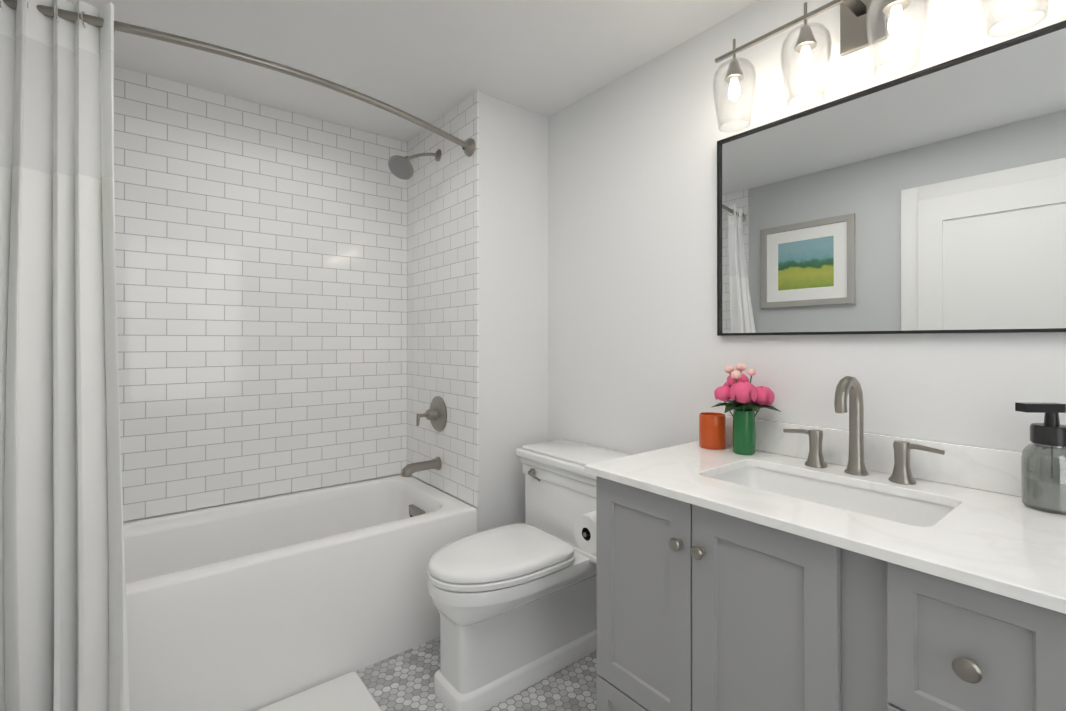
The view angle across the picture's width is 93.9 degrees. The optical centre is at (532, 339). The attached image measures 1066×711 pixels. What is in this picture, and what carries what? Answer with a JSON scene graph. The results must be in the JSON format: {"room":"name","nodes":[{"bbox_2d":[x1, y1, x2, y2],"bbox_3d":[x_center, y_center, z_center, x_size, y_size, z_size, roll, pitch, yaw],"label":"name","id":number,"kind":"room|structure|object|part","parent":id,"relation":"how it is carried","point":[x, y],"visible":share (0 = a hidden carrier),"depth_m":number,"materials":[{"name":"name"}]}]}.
{"room":"bathroom","nodes":[
{"label":"bathroom","id":0,"kind":"room"},
{"bbox_2d":[123,474,400,522],"bbox_3d":[-1.172,0.069,2.492,1.930,2.350,0.100,0,0,-38],"label":"wall","id":1,"kind":"structure","parent":0,"point":[256,499],"depth_m":2.32,"materials":[{"name":"white tile"}]},
{"bbox_2d":[114,66,406,521],"bbox_3d":[-1.299,-0.182,2.323,1.519,1.848,0.009,0,0,-38],"label":"wall tile","id":2,"kind":"structure","parent":1,"relation":"attached to","point":[261,271],"depth_m":2.31,"materials":[{"name":"white tile"}]},
{"bbox_2d":[52,0,759,141],"bbox_3d":[-0.014,-1.142,1.028,2.130,0.060,3.840,0,0,-38],"label":"ceiling","id":3,"kind":"structure","parent":0,"point":[430,61],"depth_m":1.89,"materials":[{"name":"white paint"}]},
{"bbox_2d":[355,637,596,710],"bbox_3d":[-0.014,1.268,1.019,2.130,0.060,3.840,0,0,-38],"label":"floor","id":4,"kind":"structure","parent":0,"point":[403,681],"depth_m":1.78,"materials":[{"name":"tile"}]},
{"bbox_2d":[123,475,476,710],"bbox_3d":[-1.068,0.992,2.026,1.514,0.500,0.749,0,0,-38],"label":"tub","id":5,"kind":"object","parent":4,"relation":"on","point":[254,605],"visible":0.67,"depth_m":1.83,"materials":[{"name":"white ceramic"}]},
{"bbox_2d":[256,672,381,710],"bbox_3d":[-0.700,1.232,1.425,0.595,0.013,0.628,0,0,-38],"label":"rug","id":6,"kind":"object","parent":4,"relation":"on","point":[348,692],"visible":0.98,"depth_m":1.70,"materials":[{"name":"fabric"}]},
{"bbox_2d":[427,439,629,710],"bbox_3d":[-0.021,0.854,1.915,0.813,0.776,0.516,0,0,-38],"label":"toilet","id":7,"kind":"object","parent":4,"relation":"on","point":[514,604],"visible":0.81,"depth_m":1.78,"materials":[{"name":"white ceramic"}]},
{"bbox_2d":[573,447,1065,710],"bbox_3d":[0.776,0.808,1.092,0.596,0.860,1.513,0,0,-38],"label":"bathroom vanity","id":8,"kind":"object","parent":4,"relation":"on","point":[800,567],"depth_m":1.01,"materials":[{"name":"grey paint"}]},
{"bbox_2d":[585,441,1065,603],"bbox_3d":[0.818,0.366,1.045,0.589,0.021,1.424,0,0,-38],"label":"countertop","id":9,"kind":"structure","parent":8,"relation":"on","point":[994,537],"depth_m":0.99,"materials":[{"name":"white stone"}]},
{"bbox_2d":[699,412,725,448],"bbox_3d":[0.598,0.302,1.660,0.084,0.110,0.084,0,0,-38],"label":"candle","id":10,"kind":"object","parent":9,"relation":"on","point":[712,430],"visible":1,"depth_m":1.63,"materials":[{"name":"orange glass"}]},
{"bbox_2d":[712,363,780,454],"bbox_3d":[0.669,0.216,1.559,0.200,0.282,0.192,0,0,-38],"label":"vase","id":11,"kind":"object","parent":9,"relation":"on","point":[750,398],"visible":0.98,"depth_m":1.54,"materials":[{"name":"green glass"}]},
{"bbox_2d":[701,460,960,527],"bbox_3d":[0.697,0.444,1.219,0.340,0.156,0.560,0,0,-38],"label":"sink","id":12,"kind":"object","parent":9,"relation":"in","point":[921,508],"depth_m":1.30,"materials":[{"name":"white ceramic"}]},
{"bbox_2d":[781,376,948,483],"bbox_3d":[0.830,0.226,1.305,0.146,0.262,0.375,0,0,-38],"label":"faucet","id":13,"kind":"object","parent":9,"relation":"on","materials":[{"name":"silver metal"}]},
{"bbox_2d":[1015,402,1065,514],"bbox_3d":[1.088,0.244,1.048,0.102,0.221,0.097,0,0,-38],"label":"soap dispenser","id":14,"kind":"object","parent":9,"relation":"on","point":[1042,491],"visible":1,"depth_m":1.04,"materials":[{"name":"clear glass"}]},
{"bbox_2d":[411,92,547,531],"bbox_3d":[-0.315,0.070,2.632,0.410,2.350,0.740,0,0,-38],"label":"wall","id":15,"kind":"structure","parent":0,"point":[513,277],"depth_m":2.33,"materials":[{"name":"white paint"}]},
{"bbox_2d":[406,90,478,507],"bbox_3d":[-0.473,-0.182,2.496,0.009,1.848,0.743,0,0,-38],"label":"wall tiles","id":16,"kind":"structure","parent":15,"relation":"attached to","point":[443,278],"depth_m":2.42,"materials":[{"name":"white tile"}]},
{"bbox_2d":[388,149,441,179],"bbox_3d":[-0.561,-0.859,2.391,0.262,0.185,0.120,0,0,-38],"label":"shower head","id":17,"kind":"object","parent":16,"relation":"attached to","point":[400,167],"visible":1,"depth_m":2.35},
{"bbox_2d":[401,456,441,476],"bbox_3d":[-0.547,0.619,2.422,0.195,0.074,0.068,0,0,-38],"label":"tub spout","id":18,"kind":"object","parent":16,"relation":"attached to","point":[409,470],"visible":1,"depth_m":2.41,"materials":[{"name":"silver metal"}]},
{"bbox_2d":[416,396,446,431],"bbox_3d":[-0.518,0.369,2.446,0.119,0.176,0.176,0,0,-38],"label":"shower valve","id":19,"kind":"object","parent":16,"relation":"attached to","point":[435,414],"visible":0.98,"depth_m":2.44,"materials":[{"name":"silver metal"}]},
{"bbox_2d":[548,0,1065,456],"bbox_3d":[0.783,0.066,1.652,0.100,2.350,3.840,0,0,-38],"label":"wall","id":20,"kind":"structure","parent":0,"point":[642,355],"depth_m":1.80,"materials":[{"name":"white paint"}]},
{"bbox_2d":[713,0,1049,132],"bbox_3d":[0.856,-0.841,1.338,0.177,0.330,0.775,0,0,-38],"label":"sconce","id":21,"kind":"object","parent":20,"relation":"attached to","point":[863,23],"visible":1,"depth_m":1.38,"materials":[{"name":"clear glass"}]},
{"bbox_2d":[700,412,1065,495],"bbox_3d":[1.042,0.307,1.222,0.020,0.100,1.424,0,0,-38],"label":"backsplash","id":22,"kind":"structure","parent":20,"relation":"attached to","point":[991,469],"depth_m":1.22,"materials":[{"name":"white stone"}]},
{"bbox_2d":[717,20,1065,335],"bbox_3d":[0.926,-0.351,1.372,0.023,0.672,0.907,0,0,-38],"label":"mirror","id":23,"kind":"object","parent":20,"relation":"attached to","point":[930,200],"visible":1,"depth_m":1.29,"materials":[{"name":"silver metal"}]},
{"bbox_3d":[-1.659,-0.186,1.560,0.009,1.848,0.743,0,0,-38],"label":"wall tile","id":24,"kind":"structure","parent":0,"visible":0},
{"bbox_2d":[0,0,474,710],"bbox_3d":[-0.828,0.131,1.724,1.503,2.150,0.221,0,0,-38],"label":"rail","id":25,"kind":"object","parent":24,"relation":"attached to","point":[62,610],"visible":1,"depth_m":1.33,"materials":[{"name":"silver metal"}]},
{"bbox_2d":[0,0,128,710],"bbox_3d":[-1.277,0.129,1.347,0.303,2.150,0.185,0,0,-38],"label":"shower curtain","id":26,"kind":"object","parent":25,"relation":"hanging from","point":[64,646],"depth_m":1.33,"materials":[{"name":"white fabric"}]},
{"bbox_3d":[-0.834,-0.887,1.736,1.502,0.115,0.202,0,0,-38],"label":"shower rod rail","id":27,"kind":"part","parent":25,"relation":"part of","materials":[{"name":"silver metal"}]}
]}

